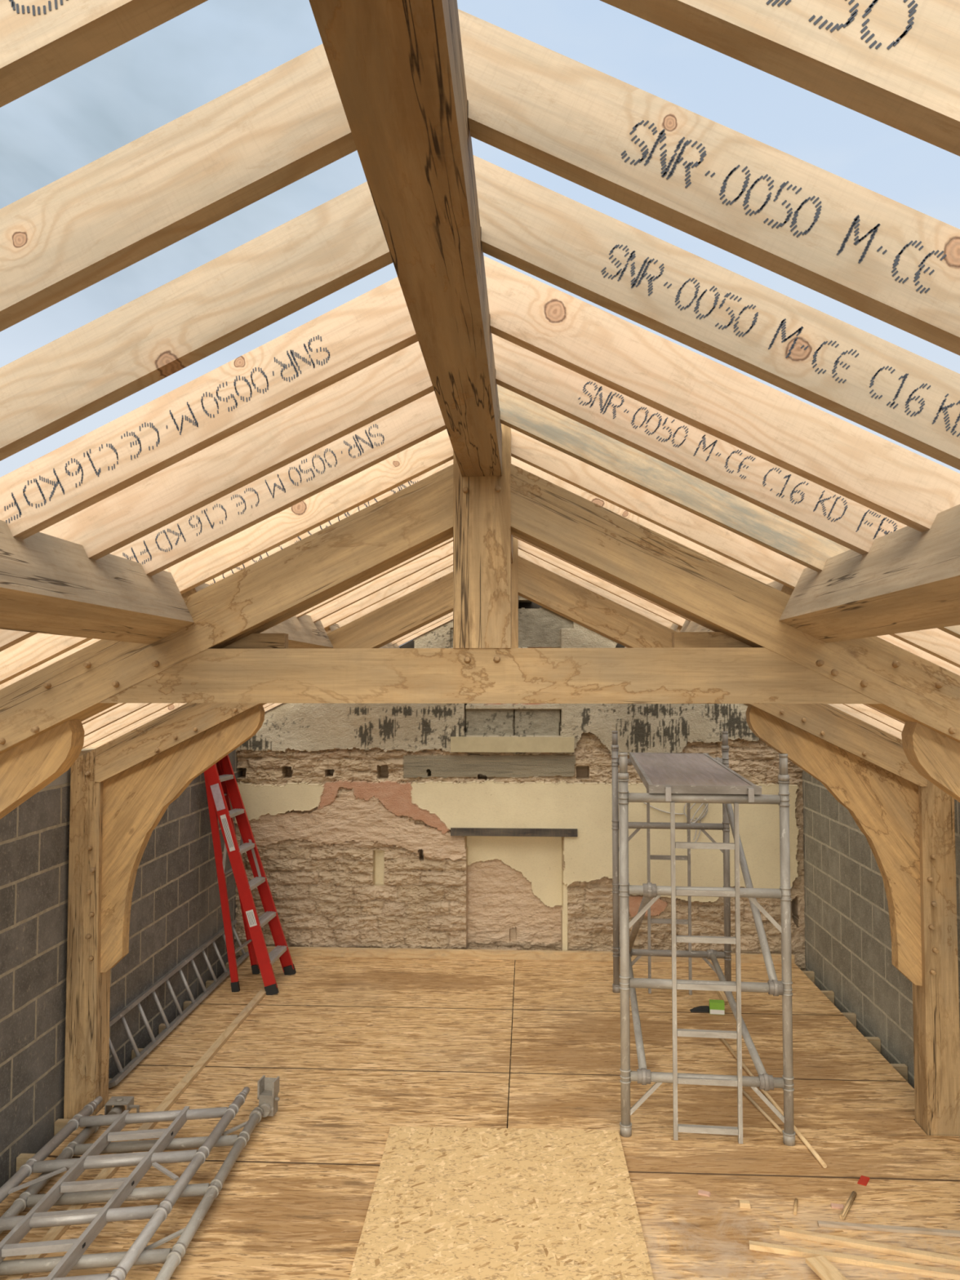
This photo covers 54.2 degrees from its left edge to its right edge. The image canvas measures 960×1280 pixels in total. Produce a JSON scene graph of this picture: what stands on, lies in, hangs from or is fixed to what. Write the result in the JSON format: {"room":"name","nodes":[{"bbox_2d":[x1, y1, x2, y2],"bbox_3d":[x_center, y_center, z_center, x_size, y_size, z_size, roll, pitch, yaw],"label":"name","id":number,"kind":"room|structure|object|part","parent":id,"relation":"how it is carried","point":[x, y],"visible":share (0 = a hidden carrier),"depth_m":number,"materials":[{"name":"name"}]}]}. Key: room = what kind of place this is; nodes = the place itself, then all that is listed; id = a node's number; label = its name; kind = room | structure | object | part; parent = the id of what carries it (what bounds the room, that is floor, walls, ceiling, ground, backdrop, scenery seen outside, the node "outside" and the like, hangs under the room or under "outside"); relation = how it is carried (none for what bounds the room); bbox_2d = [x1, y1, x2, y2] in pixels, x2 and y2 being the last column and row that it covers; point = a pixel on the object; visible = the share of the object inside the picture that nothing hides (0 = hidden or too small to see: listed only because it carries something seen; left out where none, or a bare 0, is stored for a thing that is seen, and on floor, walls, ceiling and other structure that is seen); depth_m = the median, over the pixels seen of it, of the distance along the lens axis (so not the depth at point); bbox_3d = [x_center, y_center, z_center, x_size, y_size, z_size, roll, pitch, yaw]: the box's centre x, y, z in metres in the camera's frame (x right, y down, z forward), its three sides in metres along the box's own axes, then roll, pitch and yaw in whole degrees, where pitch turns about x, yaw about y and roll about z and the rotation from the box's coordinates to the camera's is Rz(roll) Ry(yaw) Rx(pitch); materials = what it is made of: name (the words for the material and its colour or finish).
{"room":"construction site","nodes":[
{"label":"construction site","id":0,"kind":"room"},
{"bbox_2d":[0,749,242,1187],"bbox_3d":[-2.515,1.955,3.978,0.140,2.560,9.460,0,-3,3],"label":"wall","id":1,"kind":"structure","parent":0,"point":[175,908],"depth_m":5.28,"materials":[{"name":"grey concrete"}]},
{"bbox_2d":[16,1153,35,1172],"bbox_3d":[0.134,2.768,4.730,5.060,0.200,0.045,0,-3,3],"label":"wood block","id":2,"kind":"object","parent":1,"relation":"attached to","point":[22,1158],"visible":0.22,"depth_m":4.84,"materials":[{"name":"beige wood"}]},
{"bbox_2d":[53,1118,70,1136],"bbox_3d":[0.154,2.786,5.119,5.060,0.200,0.045,0,-3,3],"label":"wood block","id":3,"kind":"object","parent":1,"relation":"attached to","point":[60,1123],"visible":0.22,"depth_m":5.23,"materials":[{"name":"beige wood"}]},
{"bbox_2d":[78,746,97,756],"bbox_3d":[-2.493,0.633,4.078,0.100,0.085,8.940,0,-3,3],"label":"wall plate","id":4,"kind":"object","parent":1,"relation":"on","point":[85,750],"visible":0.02,"depth_m":5.67,"materials":[{"name":"beige wood"}]},
{"bbox_2d":[0,0,208,107],"bbox_3d":[-1.490,-0.181,1.029,2.779,1.514,0.046,0,-3,3],"label":"rafter","id":5,"kind":"object","parent":4,"relation":"on","point":[42,42],"visible":1,"depth_m":0.98,"materials":[{"name":"beige wood"}]},
{"bbox_2d":[0,44,356,331],"bbox_3d":[-1.471,-0.164,1.399,2.779,1.514,0.045,0,-3,3],"label":"rafter","id":6,"kind":"object","parent":4,"relation":"on","point":[288,122],"visible":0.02,"depth_m":1.35,"materials":[{"name":"beige wood"}]},
{"bbox_2d":[0,181,393,461],"bbox_3d":[-1.452,-0.147,1.768,2.779,1.514,0.045,0,-3,3],"label":"rafter","id":7,"kind":"object","parent":4,"relation":"on","point":[340,242],"visible":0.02,"depth_m":1.72,"materials":[{"name":"beige wood"}]},
{"bbox_2d":[0,276,417,539],"bbox_3d":[-1.432,-0.128,2.169,2.779,1.514,0.046,0,-3,3],"label":"rafter","id":8,"kind":"object","parent":4,"relation":"on","point":[359,333],"visible":0.98,"depth_m":2.12,"materials":[{"name":"beige wood"}]},
{"bbox_2d":[0,391,446,651],"bbox_3d":[-1.393,-0.094,2.913,2.779,1.514,0.046,0,-3,3],"label":"rafter","id":9,"kind":"object","parent":4,"relation":"on","point":[421,419],"visible":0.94,"depth_m":2.87,"materials":[{"name":"beige wood"}]},
{"bbox_2d":[0,429,453,684],"bbox_3d":[-1.375,-0.077,3.284,2.779,1.514,0.045,0,-3,3],"label":"rafter","id":10,"kind":"object","parent":4,"relation":"on","point":[437,450],"visible":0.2,"depth_m":3.24,"materials":[{"name":"beige wood"}]},
{"bbox_2d":[0,459,453,689],"bbox_3d":[-1.355,-0.060,3.663,2.779,1.514,0.046,0,-3,3],"label":"rafter","id":11,"kind":"object","parent":4,"relation":"on","point":[318,528],"visible":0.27,"depth_m":3.62,"materials":[{"name":"beige wood"}]},
{"bbox_2d":[39,341,434,559],"bbox_3d":[-1.413,-0.112,2.536,2.779,1.514,0.045,0,-3,3],"label":"rafter","id":12,"kind":"object","parent":4,"relation":"on","point":[402,378],"visible":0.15,"depth_m":2.49,"materials":[{"name":"beige wood"}]},
{"bbox_2d":[81,537,453,724],"bbox_3d":[-1.298,-0.008,4.781,2.779,1.514,0.045,0,-3,3],"label":"rafter","id":13,"kind":"object","parent":4,"relation":"on","point":[451,540],"visible":0.02,"depth_m":4.74,"materials":[{"name":"beige wood"}]},
{"bbox_2d":[82,554,453,748],"bbox_3d":[-1.260,0.026,5.519,2.779,1.514,0.045,0,-3,3],"label":"rafter","id":14,"kind":"object","parent":4,"relation":"on","point":[446,562],"visible":0.1,"depth_m":5.48,"materials":[{"name":"beige wood"}]},
{"bbox_2d":[82,541,453,737],"bbox_3d":[-1.279,0.009,5.150,2.779,1.514,0.045,0,-3,3],"label":"rafter","id":15,"kind":"object","parent":4,"relation":"on","point":[446,550],"visible":0.12,"depth_m":5.11,"materials":[{"name":"beige wood"}]},
{"bbox_2d":[85,565,453,747],"bbox_3d":[-1.240,0.043,5.898,2.779,1.514,0.045,0,-3,3],"label":"rafter","id":16,"kind":"object","parent":4,"relation":"on","point":[449,570],"visible":0.1,"depth_m":5.86,"materials":[{"name":"beige wood"}]},
{"bbox_2d":[262,611,453,708],"bbox_3d":[-1.126,0.146,8.133,2.779,1.514,0.045,0,-3,3],"label":"rafter","id":17,"kind":"object","parent":4,"relation":"on","point":[451,614],"visible":0.02,"depth_m":8.09,"materials":[{"name":"beige wood"}]},
{"bbox_2d":[263,615,453,712],"bbox_3d":[-1.107,0.163,8.492,2.779,1.514,0.045,0,-3,3],"label":"rafter","id":18,"kind":"object","parent":4,"relation":"on","point":[449,619],"visible":0.02,"depth_m":8.45,"materials":[{"name":"beige wood"}]},
{"bbox_2d":[108,1078,509,1124],"bbox_3d":[0.181,2.811,5.658,5.060,0.200,0.045,0,-3,3],"label":"joist","id":19,"kind":"object","parent":1,"relation":"attached to","point":[109,1079],"visible":0.07,"depth_m":5.64,"materials":[{"name":"brown wood"}]},
{"bbox_2d":[131,1048,907,1087],"bbox_3d":[0.206,2.833,6.136,5.060,0.200,0.045,0,-3,3],"label":"joist","id":20,"kind":"object","parent":1,"relation":"attached to","point":[902,1068],"visible":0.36,"depth_m":5.99,"materials":[{"name":"brown wood"}]},
{"bbox_2d":[158,1023,880,1055],"bbox_3d":[0.229,2.854,6.595,5.060,0.200,0.045,0,-3,3],"label":"joist","id":21,"kind":"object","parent":1,"relation":"attached to","point":[875,1042],"visible":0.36,"depth_m":6.46,"materials":[{"name":"brown wood"}]},
{"bbox_2d":[182,1000,856,1030],"bbox_3d":[0.254,2.876,7.074,5.060,0.200,0.045,0,-3,3],"label":"joist","id":22,"kind":"object","parent":1,"relation":"attached to","point":[851,1016],"visible":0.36,"depth_m":6.94,"materials":[{"name":"brown wood"}]},
{"bbox_2d":[205,980,834,1006],"bbox_3d":[0.280,2.899,7.573,5.060,0.200,0.045,0,-3,3],"label":"joist","id":23,"kind":"object","parent":1,"relation":"attached to","point":[829,994],"visible":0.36,"depth_m":7.43,"materials":[{"name":"brown wood"}]},
{"bbox_2d":[225,961,814,985],"bbox_3d":[0.306,2.922,8.082,5.060,0.200,0.045,0,-3,3],"label":"joist","id":24,"kind":"object","parent":1,"relation":"attached to","point":[811,975],"visible":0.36,"depth_m":7.94,"materials":[{"name":"brown wood"}]},
{"bbox_2d":[0,955,959,1279],"bbox_3d":[0.102,2.629,4.079,4.835,0.018,8.436,0,-3,3],"label":"floor","id":25,"kind":"structure","parent":0,"point":[358,1048],"depth_m":5.33,"materials":[{"name":"beige wood"}]},
{"bbox_2d":[5,986,266,1279],"bbox_3d":[-1.808,2.660,5.243,0.059,0.025,4.720,0,-3,3],"label":"batten","id":26,"kind":"object","parent":25,"relation":"on","point":[55,1233],"visible":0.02,"depth_m":5.56,"materials":[{"name":"beige wood"}]},
{"bbox_2d":[0,1075,279,1279],"bbox_3d":[-1.666,2.514,4.212,0.972,0.190,2.250,0,-3,3],"label":"scaffold section","id":27,"kind":"object","parent":25,"relation":"on","point":[268,1088],"visible":0.9,"depth_m":4.35,"materials":[{"name":"silver metal"}]},
{"bbox_3d":[-2.075,2.610,5.071,0.068,0.068,0.110,0,-3,2],"label":"leg","id":28,"kind":"part","parent":27,"relation":"part of","materials":[{"name":"grey metal"}]},
{"bbox_2d":[0,1086,249,1279],"bbox_3d":[-1.780,2.516,4.270,0.845,0.065,2.212,0,-3,3],"label":"scaffold section","id":29,"kind":"object","parent":27,"relation":"on","point":[39,1216],"visible":1,"depth_m":4.34,"materials":[{"name":"grey metal"}]},
{"bbox_3d":[-1.228,2.615,5.180,0.068,0.068,0.110,0,-3,2],"label":"leg","id":30,"kind":"part","parent":27,"relation":"part of","materials":[{"name":"grey metal"}]},
{"bbox_2d":[108,920,248,1088],"bbox_3d":[-2.199,2.586,6.975,0.190,0.321,2.730,0,-3,3],"label":"ladder","id":31,"kind":"object","parent":25,"relation":"on","point":[123,1072],"visible":0.91,"depth_m":6.62,"materials":[{"name":"silver metal"}]},
{"bbox_3d":[-2.259,2.451,7.045,0.058,0.026,2.610,-22,-4,2],"label":"rail","id":32,"kind":"part","parent":31,"relation":"part of","materials":[{"name":"silver metal"}]},
{"bbox_2d":[204,754,296,995],"bbox_3d":[-1.941,1.818,7.641,0.784,1.959,0.548,0,-3,3],"label":"step ladder","id":33,"kind":"object","parent":25,"relation":"on","point":[221,785],"visible":0.94,"depth_m":7.49,"materials":[{"name":"red plastic"}]},
{"bbox_3d":[-2.072,1.806,7.472,0.055,1.884,0.024,-9,-4,4],"label":"rail","id":34,"kind":"part","parent":33,"relation":"part of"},
{"bbox_3d":[-2.040,1.824,7.842,0.055,1.892,0.024,-10,0,4],"label":"rail","id":35,"kind":"part","parent":33,"relation":"part of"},
{"bbox_2d":[0,423,959,819],"bbox_3d":[0.010,1.080,3.086,4.950,3.585,0.203,0,-3,3],"label":"truss","id":36,"kind":"object","parent":25,"relation":"on","point":[750,655],"visible":0.98,"depth_m":3.07,"materials":[{"name":"brown wood"}]},
{"bbox_2d":[0,520,194,644],"bbox_3d":[-1.153,-0.186,1.346,0.230,0.239,3.550,0,-3,3],"label":"purlin","id":37,"kind":"object","parent":36,"relation":"attached to","point":[49,584],"visible":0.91,"depth_m":2.42,"materials":[{"name":"brown wood"}]},
{"bbox_2d":[181,582,333,648],"bbox_3d":[-1.000,-0.049,4.319,0.230,0.239,2.050,0,-3,3],"label":"purlin","id":38,"kind":"object","parent":36,"relation":"attached to","point":[303,633],"visible":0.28,"depth_m":4.71,"materials":[{"name":"brown wood"}]},
{"bbox_2d":[308,0,502,476],"bbox_3d":[-0.085,-0.692,1.312,0.132,0.147,3.546,0,-3,3],"label":"ridge beam","id":39,"kind":"structure","parent":36,"relation":"on","point":[397,66],"depth_m":1.26,"materials":[{"name":"brown wood"}]},
{"bbox_3d":[0.009,-0.341,3.133,0.188,0.741,0.129,0,-3,3],"label":"king post","id":40,"kind":"part","parent":36,"relation":"part of","materials":[{"name":"brown wood"}]},
{"bbox_2d":[511,534,512,563],"bbox_3d":[0.067,-0.556,4.258,0.132,0.147,2.101,0,-3,3],"label":"ridge beam","id":41,"kind":"structure","parent":36,"relation":"attached to","point":[511,535],"depth_m":5.07,"materials":[{"name":"brown wood"}]},
{"bbox_2d":[680,580,793,631],"bbox_3d":[1.137,-0.054,4.209,0.230,0.239,2.050,0,-3,3],"label":"purlin","id":42,"kind":"object","parent":36,"relation":"attached to","point":[688,626],"visible":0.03,"depth_m":4.47,"materials":[{"name":"brown wood"}]},
{"bbox_2d":[779,504,959,643],"bbox_3d":[0.984,-0.191,1.236,0.230,0.239,3.550,0,-3,3],"label":"purlin","id":43,"kind":"object","parent":36,"relation":"attached to","point":[908,579],"visible":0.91,"depth_m":2.24,"materials":[{"name":"brown wood"}]},
{"bbox_2d":[348,1126,653,1279],"bbox_3d":[0.089,2.601,3.865,1.235,0.018,2.440,0,-3,2],"label":"board","id":44,"kind":"object","parent":25,"relation":"on","point":[446,1203],"visible":1,"depth_m":4.31,"materials":[{"name":"beige wood"}]},
{"bbox_2d":[63,537,959,1137],"bbox_3d":[0.125,1.183,5.310,4.950,3.585,0.203,0,-3,3],"label":"truss","id":45,"kind":"object","parent":25,"relation":"on","point":[122,788],"visible":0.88,"depth_m":5.28,"materials":[{"name":"brown wood"}]},
{"bbox_3d":[-2.257,1.796,5.417,0.180,2.370,0.170,0,-3,3],"label":"post","id":46,"kind":"part","parent":45,"relation":"part of","materials":[{"name":"brown wood"}]},
{"bbox_2d":[324,623,399,648],"bbox_3d":[-0.862,0.074,7.012,0.230,0.239,2.990,0,-3,3],"label":"purlin","id":47,"kind":"object","parent":45,"relation":"attached to","point":[335,626],"visible":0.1,"depth_m":5.81,"materials":[{"name":"brown wood"}]},
{"bbox_3d":[0.124,-0.239,5.358,0.188,0.741,0.129,0,-3,3],"label":"king post","id":48,"kind":"part","parent":45,"relation":"part of","materials":[{"name":"brown wood"}]},
{"bbox_2d":[624,622,681,648],"bbox_3d":[1.275,0.070,6.903,0.230,0.239,2.990,0,-3,3],"label":"purlin","id":49,"kind":"object","parent":45,"relation":"attached to","point":[674,627],"visible":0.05,"depth_m":5.51,"materials":[{"name":"brown wood"}]},
{"bbox_3d":[2.507,1.785,5.173,0.180,2.370,0.170,0,-3,3],"label":"post","id":50,"kind":"part","parent":45,"relation":"part of","materials":[{"name":"brown wood"}]},
{"bbox_2d":[239,946,794,964],"bbox_3d":[0.290,2.777,8.272,4.880,0.070,0.050,0,-3,3],"label":"plate","id":51,"kind":"object","parent":25,"relation":"on","point":[294,951],"visible":0.86,"depth_m":8.26,"materials":[{"name":"brown wood"}]},
{"bbox_2d":[689,1005,709,1012],"bbox_3d":[1.635,2.735,6.952,0.150,0.032,0.050,0,-3,3],"label":"tool","id":52,"kind":"object","parent":25,"relation":"on","point":[701,1008],"visible":0.9,"depth_m":6.93,"materials":[{"name":"black rubber"}]},
{"bbox_2d":[611,730,795,1146],"bbox_3d":[1.356,1.692,6.218,0.925,2.049,2.452,0,-3,7],"label":"scaffold tower","id":53,"kind":"object","parent":25,"relation":"on","point":[623,943],"visible":0.97,"depth_m":5.05,"materials":[{"name":"silver metal"}]},
{"bbox_2d":[629,752,761,802],"bbox_3d":[1.348,0.880,6.230,0.618,0.084,2.436,0,-3,7],"label":"platform","id":54,"kind":"object","parent":53,"relation":"on","point":[667,773],"visible":1,"depth_m":5.62,"materials":[{"name":"grey wood"}]},
{"bbox_3d":[1.065,0.864,6.281,0.022,0.048,2.385,0,-3,7],"label":"rail","id":55,"kind":"part","parent":54,"relation":"part of","materials":[{"name":"grey metal"}]},
{"bbox_3d":[1.496,0.917,7.424,0.617,0.044,0.024,0,-3,8],"label":"rail","id":56,"kind":"part","parent":54,"relation":"part of","materials":[{"name":"grey metal"}]},
{"bbox_3d":[1.215,0.808,5.068,0.596,0.044,0.024,0,-3,6],"label":"rail","id":57,"kind":"part","parent":54,"relation":"part of","materials":[{"name":"grey metal"}]},
{"bbox_3d":[1.622,0.861,6.212,0.022,0.048,2.366,0,-3,7],"label":"rail","id":58,"kind":"part","parent":54,"relation":"part of","materials":[{"name":"grey metal"}]},
{"bbox_2d":[697,1189,711,1196],"bbox_3d":[1.068,2.633,4.461,0.055,0.008,0.030,-1,-3,23],"label":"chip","id":59,"kind":"object","parent":25,"relation":"on","point":[703,1193],"visible":1,"depth_m":4.46,"materials":[{"name":"wood"}]},
{"bbox_2d":[709,999,724,1014],"bbox_3d":[1.746,2.707,6.912,0.105,0.085,0.072,0,-3,10],"label":"box","id":60,"kind":"object","parent":25,"relation":"on","point":[716,1006],"visible":1,"depth_m":6.88,"materials":[{"name":"green cardboard"}]},
{"bbox_3d":[1.740,2.729,6.876,0.103,0.032,0.002,0,-3,10],"label":"label panel","id":61,"kind":"part","parent":60,"relation":"part of","materials":[{"name":"white paper"}]},
{"bbox_2d":[715,991,728,1005],"bbox_3d":[1.810,2.660,7.019,0.035,0.106,0.162,1,-3,-11],"label":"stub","id":62,"kind":"object","parent":25,"relation":"on","point":[721,994],"visible":0.5,"depth_m":6.99,"materials":[{"name":"brown wood"}]},
{"bbox_2d":[738,1200,751,1208],"bbox_3d":[1.231,2.621,4.355,0.050,0.022,0.028,0,-3,9],"label":"wood block","id":63,"kind":"object","parent":25,"relation":"on","point":[743,1203],"visible":1,"depth_m":4.34,"materials":[{"name":"beige wood"}]},
{"bbox_2d":[742,1088,782,1133],"bbox_3d":[1.594,2.667,5.320,0.018,0.018,0.534,0,-3,-8],"label":"thin lath","id":64,"kind":"object","parent":25,"relation":"on","point":[744,1092],"visible":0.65,"depth_m":5.29,"materials":[{"name":"beige wood"}]},
{"bbox_2d":[720,1038,826,1168],"bbox_3d":[1.685,2.677,5.581,0.023,0.022,1.768,0,-3,-3],"label":"batten","id":65,"kind":"object","parent":25,"relation":"on","point":[797,1132],"visible":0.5,"depth_m":5.31,"materials":[{"name":"beige wood"}]},
{"bbox_2d":[793,1198,798,1215],"bbox_3d":[1.461,2.623,4.341,0.016,0.016,0.122,-1,-3,21],"label":"chip","id":66,"kind":"object","parent":25,"relation":"on","point":[795,1206],"visible":1,"depth_m":4.33,"materials":[{"name":"brown wood"}]},
{"bbox_2d":[805,1255,848,1279],"bbox_3d":[1.439,2.567,3.714,0.085,0.018,0.388,1,-3,-14],"label":"plank offcut","id":67,"kind":"object","parent":25,"relation":"on","point":[820,1265],"visible":1,"depth_m":3.83,"materials":[{"name":"beige wood"}]},
{"bbox_2d":[831,1203,844,1209],"bbox_3d":[1.661,2.628,4.349,0.060,0.008,0.030,-1,-3,14],"label":"chip","id":68,"kind":"object","parent":25,"relation":"on","point":[835,1206],"visible":1,"depth_m":4.34,"materials":[{"name":"beige wood"}]},
{"bbox_2d":[839,1191,857,1219],"bbox_3d":[1.707,2.619,4.345,0.024,0.024,0.240,-2,-3,34],"label":"stick","id":69,"kind":"object","parent":25,"relation":"on","point":[853,1194],"visible":1,"depth_m":4.33,"materials":[{"name":"brown wood"}]},
{"bbox_2d":[749,1240,959,1279],"bbox_3d":[1.801,2.599,3.872,1.324,0.022,0.030,-1,-3,15],"label":"batten","id":70,"kind":"object","parent":25,"relation":"on","point":[755,1246],"visible":1,"depth_m":3.92,"materials":[{"name":"beige wood"}]},
{"bbox_2d":[857,1175,870,1186],"bbox_3d":[1.874,2.640,4.578,0.040,0.004,0.085,-2,-3,34],"label":"tag","id":71,"kind":"object","parent":25,"relation":"on","point":[863,1180],"visible":1,"depth_m":4.57,"materials":[{"name":"plastic"}]},
{"bbox_2d":[779,1226,959,1266],"bbox_3d":[1.902,2.603,3.956,1.217,0.022,0.032,-1,-3,18],"label":"batten","id":72,"kind":"object","parent":25,"relation":"on","point":[784,1231],"visible":1,"depth_m":4.02,"materials":[{"name":"beige wood"}]},
{"bbox_2d":[817,1220,959,1236],"bbox_3d":[2.061,2.615,4.135,1.098,0.014,0.026,0,-3,7],"label":"batten","id":73,"kind":"object","parent":25,"relation":"on","point":[820,1223],"visible":1,"depth_m":4.16,"materials":[{"name":"beige wood"}]},
{"bbox_2d":[399,601,624,648],"bbox_3d":[0.334,1.482,8.706,5.270,3.900,0.240,0,-3,3],"label":"wall","id":74,"kind":"structure","parent":0,"point":[410,644],"depth_m":8.66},
{"bbox_2d":[234,595,805,970],"bbox_3d":[0.325,1.250,8.499,5.074,3.383,0.273,0,-3,3],"label":"wall","id":75,"kind":"structure","parent":0,"point":[352,810],"depth_m":8.42,"materials":[{"name":"beige stone"}]},
{"bbox_2d":[450,736,574,752],"bbox_3d":[0.290,0.935,8.407,1.101,0.135,0.120,0,-3,3],"label":"trim","id":76,"kind":"structure","parent":75,"relation":"attached to","point":[458,744],"depth_m":8.35,"materials":[{"name":"wood"}]},
{"bbox_2d":[450,827,577,836],"bbox_3d":[0.303,1.712,8.386,1.126,0.068,0.120,0,-3,3],"label":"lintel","id":77,"kind":"structure","parent":75,"relation":"attached to","point":[454,831],"depth_m":8.33,"materials":[{"name":"grey metal"}]},
{"bbox_2d":[643,802,708,842],"bbox_3d":[1.729,1.593,8.255,0.569,0.386,0.037,0,-3,3],"label":"cable","id":78,"kind":"object","parent":75,"relation":"hanging from","point":[696,820],"visible":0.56,"depth_m":8.25,"materials":[{"name":"plastic"}]},
{"bbox_2d":[801,769,959,1088],"bbox_3d":[2.688,1.943,3.712,0.140,2.560,9.460,0,-3,3],"label":"wall","id":79,"kind":"structure","parent":0,"point":[848,938],"depth_m":7.00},
{"bbox_3d":[2.670,0.621,3.814,0.100,0.085,8.940,0,-3,3],"label":"wall plate","id":80,"kind":"object","parent":79,"relation":"on","visible":0},
{"bbox_2d":[491,333,906,555],"bbox_3d":[1.364,-0.118,2.393,2.779,1.514,0.046,0,-3,3],"label":"rafter","id":81,"kind":"object","parent":80,"relation":"on","point":[854,526],"visible":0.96,"depth_m":2.43,"materials":[{"name":"beige wood"}]},
{"bbox_2d":[457,8,959,355],"bbox_3d":[1.306,-0.170,1.256,2.779,1.514,0.046,0,-3,3],"label":"rafter","id":82,"kind":"object","parent":80,"relation":"on","point":[872,253],"visible":0.99,"depth_m":1.31,"materials":[{"name":"beige wood"}]},
{"bbox_2d":[512,535,905,724],"bbox_3d":[1.499,0.002,5.008,2.779,1.514,0.045,0,-3,3],"label":"rafter","id":83,"kind":"object","parent":80,"relation":"on","point":[513,535],"visible":0.13,"depth_m":5.05,"materials":[{"name":"beige wood"}]},
{"bbox_2d":[518,548,902,739],"bbox_3d":[1.537,0.037,5.756,2.779,1.514,0.045,0,-3,3],"label":"rafter","id":84,"kind":"object","parent":80,"relation":"on","point":[522,553],"visible":0.07,"depth_m":5.78,"materials":[{"name":"beige wood"}]},
{"bbox_2d":[518,539,904,732],"bbox_3d":[1.518,0.019,5.377,2.779,1.514,0.045,0,-3,3],"label":"rafter","id":85,"kind":"object","parent":80,"relation":"on","point":[523,546],"visible":0.02,"depth_m":5.40,"materials":[{"name":"beige wood"}]},
{"bbox_2d":[473,155,959,470],"bbox_3d":[1.325,-0.153,1.625,2.779,1.514,0.046,0,-3,3],"label":"rafter","id":86,"kind":"object","parent":80,"relation":"on","point":[903,396],"visible":1,"depth_m":1.67,"materials":[{"name":"beige wood"}]},
{"bbox_2d":[483,255,959,532],"bbox_3d":[1.346,-0.135,2.028,2.779,1.514,0.045,0,-3,3],"label":"rafter","id":87,"kind":"object","parent":80,"relation":"on","point":[893,481],"visible":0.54,"depth_m":2.07,"materials":[{"name":"beige wood"}]},
{"bbox_2d":[497,384,959,638],"bbox_3d":[1.384,-0.101,2.771,2.779,1.514,0.045,0,-3,3],"label":"rafter","id":88,"kind":"object","parent":80,"relation":"on","point":[802,545],"visible":0.5,"depth_m":2.81,"materials":[{"name":"beige wood"}]},
{"bbox_2d":[511,427,959,667],"bbox_3d":[1.403,-0.084,3.142,2.779,1.514,0.045,0,-3,3],"label":"rafter","id":89,"kind":"object","parent":80,"relation":"on","point":[940,644],"visible":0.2,"depth_m":3.17,"materials":[{"name":"beige wood"}]},
{"bbox_2d":[511,456,959,675],"bbox_3d":[1.422,-0.066,3.521,2.779,1.514,0.045,0,-3,3],"label":"rafter","id":90,"kind":"object","parent":80,"relation":"on","point":[514,461],"visible":0.07,"depth_m":3.55,"materials":[{"name":"beige wood"}]},
{"bbox_2d":[600,0,959,156],"bbox_3d":[1.287,-0.187,0.887,2.779,1.514,0.046,0,-3,3],"label":"rafter","id":91,"kind":"object","parent":80,"relation":"on","point":[895,64],"visible":1,"depth_m":0.93,"materials":[{"name":"beige wood"}]}
]}

